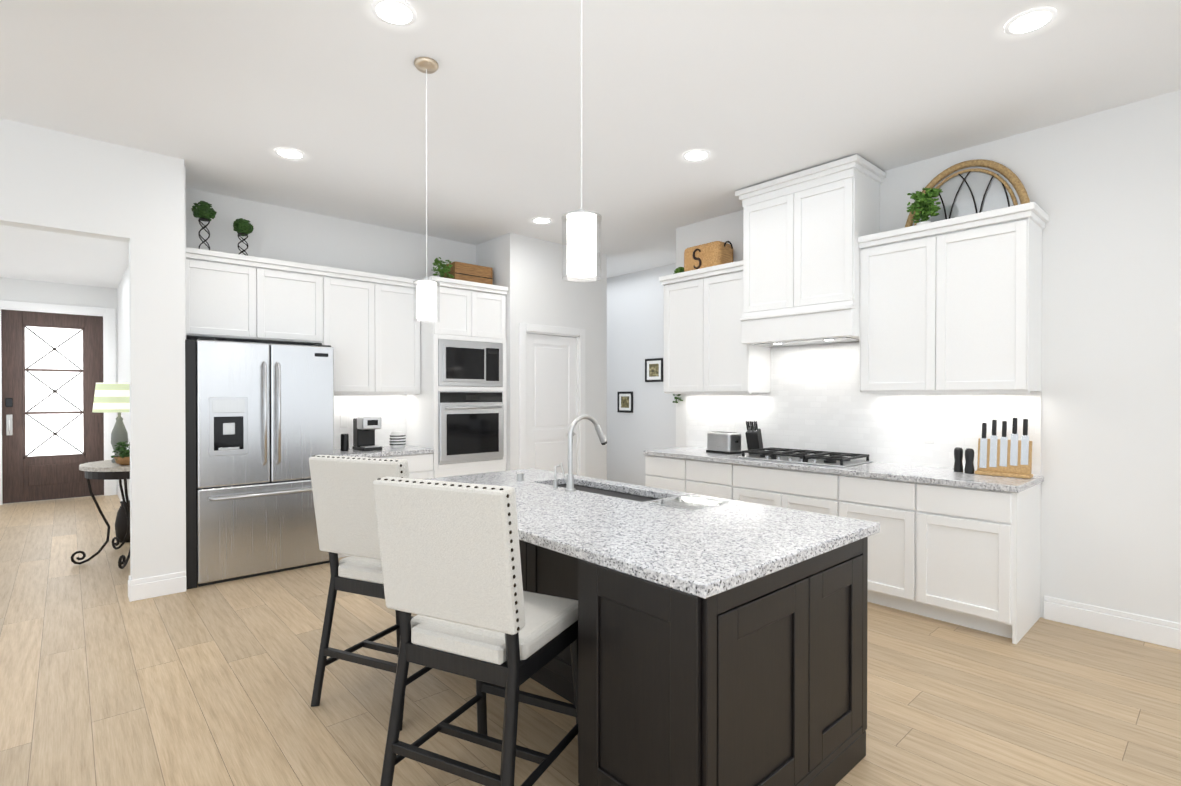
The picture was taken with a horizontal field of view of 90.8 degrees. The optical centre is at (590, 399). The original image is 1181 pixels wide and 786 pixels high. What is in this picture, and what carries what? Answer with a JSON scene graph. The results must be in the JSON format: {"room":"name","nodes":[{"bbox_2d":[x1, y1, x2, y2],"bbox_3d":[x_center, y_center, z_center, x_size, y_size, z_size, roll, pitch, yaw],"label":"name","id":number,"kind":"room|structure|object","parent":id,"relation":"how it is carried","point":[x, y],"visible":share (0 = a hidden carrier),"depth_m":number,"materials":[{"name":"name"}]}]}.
{"room":"kitchen","nodes":[
{"label":"kitchen","id":0,"kind":"room"},
{"bbox_2d":[0,277,117,484],"bbox_3d":[-8.704,-0.195,7.005,4.680,3.200,0.120,0,1,-42],"label":"wall","id":1,"kind":"structure","parent":0,"point":[12,289],"depth_m":8.11,"materials":[{"name":"paint"}]},
{"bbox_2d":[0,300,116,504],"bbox_3d":[-7.459,0.038,8.105,1.320,2.720,0.155,0,1,-42],"label":"front door","id":2,"kind":"structure","parent":1,"relation":"in","point":[55,368],"depth_m":8.09,"materials":[{"name":"brown wood"}]},
{"bbox_2d":[117,485,122,500],"bbox_3d":[-5.057,1.334,6.452,0.016,0.150,5.600,0,1,-42],"label":"baseboard","id":3,"kind":"structure","parent":1,"relation":"attached to","point":[118,488],"depth_m":8.20,"materials":[{"name":"paint"}]},
{"bbox_2d":[0,118,175,579],"bbox_3d":[-4.195,-0.170,3.348,2.880,3.200,0.150,0,1,-42],"label":"wall","id":4,"kind":"structure","parent":0,"point":[63,183],"depth_m":4.13,"materials":[{"name":"paint"}]},
{"bbox_2d":[128,571,185,601],"bbox_3d":[-3.127,1.349,4.213,0.332,0.150,0.020,0,1,-42],"label":"baseboard","id":5,"kind":"structure","parent":4,"relation":"attached to","point":[161,585],"depth_m":4.20,"materials":[{"name":"paint"}]},
{"bbox_2d":[172,157,185,572],"bbox_3d":[-4.956,-0.191,6.432,0.120,3.200,5.750,0,1,-42],"label":"wall","id":6,"kind":"structure","parent":0,"point":[178,168],"depth_m":4.29,"materials":[{"name":"paint"}]},
{"bbox_2d":[186,188,475,345],"bbox_3d":[-2.433,-0.187,5.859,2.860,3.200,0.120,0,1,-42],"label":"wall","id":7,"kind":"structure","parent":0,"point":[288,234],"depth_m":5.59,"materials":[{"name":"paint"}]},
{"bbox_2d":[186,247,419,393],"bbox_3d":[-2.586,-0.628,5.364,2.024,1.152,0.403,0,1,-42],"label":"upper cabinet","id":8,"kind":"object","parent":7,"relation":"attached to","point":[365,328],"visible":0.83,"depth_m":5.26,"materials":[{"name":"white wood"}]},
{"bbox_2d":[191,201,216,249],"bbox_3d":[-3.196,-1.381,4.814,0.175,0.519,0.181,0,1,-42],"label":"topiary","id":9,"kind":"object","parent":8,"relation":"on","point":[203,211],"visible":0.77,"depth_m":4.78,"materials":[{"name":"plant"}]},
{"bbox_2d":[233,218,253,254],"bbox_3d":[-2.982,-1.340,5.000,0.159,0.435,0.164,0,1,-42],"label":"topiary","id":10,"kind":"object","parent":8,"relation":"on","point":[242,227],"visible":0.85,"depth_m":4.97,"materials":[{"name":"plant"}]},
{"bbox_2d":[476,235,503,293],"bbox_3d":[-1.132,-0.192,6.641,0.120,3.200,0.700,0,1,-42],"label":"wall","id":11,"kind":"structure","parent":0,"point":[490,253],"depth_m":6.47,"materials":[{"name":"paint"}]},
{"bbox_2d":[504,233,599,478],"bbox_3d":[-0.423,-0.193,6.729,1.290,3.200,0.120,0,1,-42],"label":"wall","id":12,"kind":"structure","parent":0,"point":[527,271],"depth_m":6.58,"materials":[{"name":"paint"}]},
{"bbox_2d":[519,323,584,476],"bbox_3d":[-0.453,0.285,6.682,0.950,2.245,0.154,0,1,-42],"label":"pantry door","id":13,"kind":"structure","parent":12,"relation":"in","point":[551,383],"depth_m":6.66,"materials":[{"name":"paint"}]},
{"bbox_2d":[0,495,1180,785],"bbox_3d":[-1.156,1.461,6.200,11.200,0.100,15.200,0,1,-42],"label":"floor","id":14,"kind":"structure","parent":0,"point":[104,681],"depth_m":2.83,"materials":[{"name":"brown wood"}]},
{"bbox_2d":[71,460,129,568],"bbox_3d":[-4.224,0.987,5.114,0.518,0.849,0.934,0,1,-42],"label":"console table","id":15,"kind":"object","parent":14,"relation":"on","point":[104,470],"visible":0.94,"depth_m":4.95,"materials":[{"name":"metal"}]},
{"bbox_2d":[92,383,129,462],"bbox_3d":[-4.229,0.206,5.225,0.370,0.710,0.370,0,1,-42],"label":"table lamp","id":16,"kind":"object","parent":15,"relation":"on","point":[111,397],"visible":0.75,"depth_m":5.09,"materials":[{"name":"white fabric"}]},
{"bbox_2d":[111,441,129,464],"bbox_3d":[-3.996,0.460,5.000,0.191,0.205,0.180,0,1,-42],"label":"potted plant","id":17,"kind":"object","parent":15,"relation":"on","point":[123,458],"visible":0.77,"depth_m":4.96,"materials":[{"name":"green plant"}]},
{"bbox_2d":[115,479,129,542],"bbox_3d":[-4.618,1.043,5.796,0.190,0.739,0.187,0,1,-42],"label":"floor vase","id":18,"kind":"object","parent":14,"relation":"on","point":[121,525],"visible":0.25,"depth_m":5.72,"materials":[{"name":"ceramic"}]},
{"bbox_2d":[185,338,333,588],"bbox_3d":[-2.821,0.476,4.920,1.069,1.887,0.742,0,1,-42],"label":"fridge","id":19,"kind":"object","parent":14,"relation":"on","point":[259,425],"visible":0.85,"depth_m":4.63,"materials":[{"name":"silver metal"}]},
{"bbox_2d":[309,455,432,730],"bbox_3d":[-0.951,0.848,2.891,0.548,1.176,0.624,0,0,24],"label":"stool","id":20,"kind":"object","parent":14,"relation":"on","point":[344,503],"visible":0.58,"depth_m":2.69,"materials":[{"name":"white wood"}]},
{"bbox_2d":[334,394,433,557],"bbox_3d":[-2.103,0.680,5.640,0.949,1.468,0.653,0,1,-42],"label":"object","id":21,"kind":"object","parent":14,"relation":"on","point":[389,410],"visible":0.27,"depth_m":5.79,"materials":[{"name":"wood"}]},
{"bbox_2d":[341,434,348,450],"bbox_3d":[-2.324,0.403,5.503,0.070,0.162,0.070,0,1,-42],"label":"coffee canister","id":22,"kind":"object","parent":21,"relation":"on","point":[344,442],"visible":1,"depth_m":5.47,"materials":[{"name":"black plastic"}]},
{"bbox_2d":[353,416,381,450],"bbox_3d":[-2.152,0.324,5.611,0.180,0.320,0.290,0,1,-42],"label":"coffee maker","id":23,"kind":"object","parent":21,"relation":"on","point":[365,427],"visible":1,"depth_m":5.57,"materials":[{"name":"black plastic"}]},
{"bbox_2d":[390,431,405,447],"bbox_3d":[-1.932,0.400,5.830,0.152,0.165,0.152,0,1,-42],"label":"jar","id":24,"kind":"object","parent":21,"relation":"on","point":[397,439],"visible":1,"depth_m":5.77,"materials":[{"name":"white ceramic"}]},
{"bbox_2d":[406,276,507,477],"bbox_3d":[-1.421,0.101,6.202,0.890,2.620,0.724,0,1,-42],"label":"tall cabinet","id":25,"kind":"object","parent":14,"relation":"on","point":[456,414],"visible":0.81,"depth_m":5.95,"materials":[{"name":"white wood"}]},
{"bbox_2d":[432,257,453,286],"bbox_3d":[-1.548,-1.297,6.049,0.224,0.336,0.219,0,1,-42],"label":"potted plant","id":26,"kind":"object","parent":25,"relation":"on","point":[443,270],"visible":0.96,"depth_m":6.02,"materials":[{"name":"green plant"}]},
{"bbox_2d":[443,261,492,292],"bbox_3d":[-1.331,-1.289,6.331,0.460,0.315,0.264,0,1,-42],"label":"crate","id":27,"kind":"object","parent":25,"relation":"on","point":[470,272],"visible":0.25,"depth_m":6.21,"materials":[{"name":"brown wood"}]},
{"bbox_2d":[438,339,502,386],"bbox_3d":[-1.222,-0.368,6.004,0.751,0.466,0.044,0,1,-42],"label":"microwave","id":28,"kind":"object","parent":25,"relation":"in","point":[461,362],"depth_m":5.97,"materials":[{"name":"silver metal"}]},
{"bbox_2d":[438,391,503,464],"bbox_3d":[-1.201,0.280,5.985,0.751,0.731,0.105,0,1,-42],"label":"wall oven","id":29,"kind":"object","parent":25,"relation":"in","point":[470,423],"depth_m":5.97,"materials":[{"name":"silver metal"}]},
{"bbox_2d":[373,477,577,785],"bbox_3d":[-0.367,0.854,2.131,0.548,1.176,0.624,0,0,26],"label":"stool","id":30,"kind":"object","parent":14,"relation":"on","point":[451,564],"visible":0.98,"depth_m":1.91,"materials":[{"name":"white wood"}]},
{"bbox_2d":[505,482,874,785],"bbox_3d":[-0.086,0.988,2.866,1.095,0.890,2.404,0,1,-42],"label":"kitchen island","id":31,"kind":"object","parent":14,"relation":"on","point":[723,644],"depth_m":1.88,"materials":[{"name":"brown wood"}]},
{"bbox_2d":[423,468,574,485],"bbox_3d":[-0.687,0.518,3.597,1.180,0.040,0.555,0,1,-42],"label":"island countertop","id":32,"kind":"structure","parent":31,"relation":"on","point":[499,478],"depth_m":3.67,"materials":[{"name":"grey stone"}]},
{"bbox_2d":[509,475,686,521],"bbox_3d":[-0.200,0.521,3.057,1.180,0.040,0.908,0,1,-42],"label":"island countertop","id":33,"kind":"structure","parent":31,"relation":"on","point":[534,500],"depth_m":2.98,"materials":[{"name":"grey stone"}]},
{"bbox_2d":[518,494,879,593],"bbox_3d":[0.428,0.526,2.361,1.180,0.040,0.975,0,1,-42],"label":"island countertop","id":34,"kind":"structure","parent":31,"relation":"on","point":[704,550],"depth_m":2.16,"materials":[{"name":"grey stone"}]},
{"bbox_2d":[649,494,729,510],"bbox_3d":[0.482,0.497,2.824,0.332,0.010,0.266,0,1,-42],"label":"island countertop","id":35,"kind":"structure","parent":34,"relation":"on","point":[693,503],"depth_m":2.81,"materials":[{"name":"white stone"}]},
{"bbox_2d":[643,447,1043,643],"bbox_3d":[1.728,0.956,4.670,0.658,0.930,2.940,0,1,-42],"label":"base cabinet","id":36,"kind":"object","parent":14,"relation":"on","point":[950,545],"visible":0.69,"depth_m":3.77,"materials":[{"name":"wood"}]},
{"bbox_2d":[706,431,741,453],"bbox_3d":[1.224,0.392,5.315,0.176,0.187,0.298,0,0,-34],"label":"toaster","id":37,"kind":"object","parent":36,"relation":"on","point":[724,442],"visible":0.98,"depth_m":5.23,"materials":[{"name":"silver metal"}]},
{"bbox_2d":[745,421,764,453],"bbox_3d":[1.462,0.337,5.184,0.110,0.298,0.223,0,0,36],"label":"knife block","id":38,"kind":"object","parent":36,"relation":"on","point":[753,436],"visible":0.92,"depth_m":5.13,"materials":[{"name":"black plastic"}]},
{"bbox_2d":[739,447,872,467],"bbox_3d":[1.724,0.459,4.710,0.510,0.061,0.890,0,1,-42],"label":"cooktop","id":39,"kind":"object","parent":36,"relation":"in","point":[835,459],"visible":1,"depth_m":4.58,"materials":[{"name":"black metal"}]},
{"bbox_2d":[954,447,961,471],"bbox_3d":[2.522,0.410,3.988,0.055,0.168,0.055,0,0,36],"label":"salt","id":40,"kind":"object","parent":36,"relation":"on","point":[957,451],"depth_m":3.97,"materials":[{"name":"black plastic"}]},
{"bbox_2d":[962,448,973,473],"bbox_3d":[2.545,0.411,3.909,0.055,0.168,0.055,0,0,36],"label":"salt","id":41,"kind":"object","parent":36,"relation":"on","point":[969,459],"depth_m":3.89,"materials":[{"name":"black plastic"}]},
{"bbox_2d":[975,418,1032,478],"bbox_3d":[2.685,0.306,3.785,0.091,0.379,0.300,0,1,-42],"label":"stand","id":42,"kind":"object","parent":36,"relation":"on","point":[1003,456],"visible":1,"depth_m":3.78,"materials":[{"name":"brown wood"}]},
{"bbox_2d":[0,0,1180,287],"bbox_3d":[-1.156,-1.749,6.179,11.200,0.280,15.200,0,1,-42],"label":"ceiling","id":43,"kind":"structure","parent":0,"point":[610,112],"depth_m":3.38,"materials":[{"name":"paint"}]},
{"bbox_2d":[274,147,304,158],"bbox_3d":[-2.165,-1.771,4.192,0.195,0.008,0.195,0,0,3],"label":"recessed light","id":44,"kind":"object","parent":43,"relation":"in","point":[290,153],"depth_m":4.18,"materials":[{"name":"paint"}]},
{"bbox_2d":[371,0,416,25],"bbox_3d":[-0.893,-1.761,2.646,0.195,0.008,0.195,0,0,3],"label":"recessed light","id":45,"kind":"object","parent":43,"relation":"in","point":[397,12],"depth_m":2.64,"materials":[{"name":"paint"}]},
{"bbox_2d":[413,57,439,322],"bbox_3d":[-0.864,-1.091,3.067,0.136,1.354,0.136,0,1,-42],"label":"pendant light","id":46,"kind":"object","parent":43,"relation":"hanging from","point":[426,289],"visible":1,"depth_m":3.04,"materials":[{"name":"white glass"}]},
{"bbox_2d":[532,217,550,223],"bbox_3d":[-0.489,-1.782,5.797,0.195,0.008,0.195,0,0,3],"label":"recessed light","id":47,"kind":"object","parent":43,"relation":"in","point":[540,220],"depth_m":5.78,"materials":[{"name":"paint"}]},
{"bbox_2d":[561,0,601,281],"bbox_3d":[-0.030,-1.083,1.947,0.136,1.354,0.136,0,1,-42],"label":"pendant light","id":48,"kind":"object","parent":43,"relation":"hanging from","point":[581,228],"visible":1,"depth_m":1.91,"materials":[{"name":"white glass"}]},
{"bbox_2d":[683,149,709,160],"bbox_3d":[0.768,-1.772,4.224,0.195,0.008,0.195,0,0,3],"label":"recessed light","id":49,"kind":"object","parent":43,"relation":"in","point":[696,154],"depth_m":4.22,"materials":[{"name":"paint"}]},
{"bbox_2d":[1004,7,1056,34],"bbox_3d":[2.049,-1.762,2.713,0.195,0.008,0.195,0,0,3],"label":"recessed light","id":50,"kind":"object","parent":43,"relation":"in","point":[1031,20],"depth_m":2.71,"materials":[{"name":"paint"}]},
{"bbox_2d":[600,253,606,479],"bbox_3d":[-1.108,-0.205,8.555,0.140,3.200,3.750,0,1,-42],"label":"wall","id":51,"kind":"structure","parent":0,"point":[603,282],"depth_m":7.17,"materials":[{"name":"paint"}]},
{"bbox_2d":[607,263,675,485],"bbox_3d":[0.215,-0.207,8.791,0.120,3.200,5.170,0,1,-42],"label":"wall","id":52,"kind":"structure","parent":0,"point":[635,320],"depth_m":8.18,"materials":[{"name":"paint"}]},
{"bbox_2d":[617,392,632,412],"bbox_3d":[0.499,0.036,8.370,0.022,0.300,0.300,0,1,-42],"label":"picture frame","id":53,"kind":"object","parent":52,"relation":"attached to","point":[625,402],"visible":0.96,"depth_m":8.36,"materials":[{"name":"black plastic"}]},
{"bbox_2d":[645,358,662,381],"bbox_3d":[0.868,-0.401,7.958,0.022,0.320,0.320,0,1,-42],"label":"picture frame","id":54,"kind":"object","parent":52,"relation":"attached to","point":[653,369],"visible":0.96,"depth_m":7.95,"materials":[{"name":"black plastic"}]},
{"bbox_2d":[676,90,1180,622],"bbox_3d":[2.996,-0.174,3.840,0.120,3.200,6.150,0,1,-42],"label":"wall","id":55,"kind":"structure","parent":0,"point":[1104,190],"depth_m":3.57,"materials":[{"name":"paint"}]},
{"bbox_2d":[673,394,682,402],"bbox_3d":[0.903,-0.032,6.009,0.085,0.141,0.115,0,1,-42],"label":"sprig","id":56,"kind":"object","parent":55,"relation":"attached to","point":[676,398],"visible":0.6,"depth_m":6.00,"materials":[{"name":"plant"}]},
{"bbox_2d":[735,154,885,346],"bbox_3d":[1.758,-1.113,4.731,0.513,1.304,1.028,0,1,-42],"label":"range hood","id":57,"kind":"object","parent":55,"relation":"attached to","point":[804,230],"visible":1,"depth_m":4.51,"materials":[{"name":"white wood"}]},
{"bbox_2d":[659,202,1048,393],"bbox_3d":[1.819,-0.624,4.748,0.403,1.152,2.990,0,1,-42],"label":"upper cabinet","id":58,"kind":"object","parent":55,"relation":"attached to","point":[959,310],"visible":1,"depth_m":4.00,"materials":[{"name":"white wood"}]},
{"bbox_2d":[673,267,683,273],"bbox_3d":[0.881,-1.220,5.731,0.152,0.185,0.147,0,1,-42],"label":"greenery","id":59,"kind":"object","parent":58,"relation":"on","point":[679,269],"visible":0.33,"depth_m":5.70,"materials":[{"name":"green plant"}]},
{"bbox_2d":[684,241,732,279],"bbox_3d":[1.123,-1.297,5.538,0.277,0.341,0.449,0,1,-42],"label":"crate","id":60,"kind":"object","parent":58,"relation":"on","point":[715,253],"visible":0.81,"depth_m":5.42,"materials":[{"name":"brown wood"}]},
{"bbox_2d":[907,188,942,238],"bbox_3d":[2.339,-1.298,4.083,0.204,0.364,0.214,0,1,-42],"label":"potted plant","id":61,"kind":"object","parent":58,"relation":"on","point":[924,202],"visible":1,"depth_m":4.04,"materials":[{"name":"green plant"}]},
{"bbox_2d":[905,159,1029,239],"bbox_3d":[2.609,-1.397,4.069,0.101,0.553,0.788,0,1,-42],"label":"decor","id":62,"kind":"object","parent":58,"relation":"on","point":[968,187],"visible":0.52,"depth_m":4.03,"materials":[{"name":"wood"}]},
{"bbox_2d":[686,342,1040,475],"bbox_3d":[1.962,0.015,4.882,0.016,0.949,2.920,0,1,-42],"label":"backsplash","id":63,"kind":"structure","parent":55,"relation":"attached to","point":[815,400],"depth_m":4.72,"materials":[{"name":"tile"}]},
{"bbox_2d":[1044,596,1180,649],"bbox_3d":[3.979,1.359,2.657,0.016,0.150,3.060,0,1,-42],"label":"baseboard","id":64,"kind":"structure","parent":55,"relation":"attached to","point":[1157,631],"depth_m":3.53,"materials":[{"name":"paint"}]}
]}

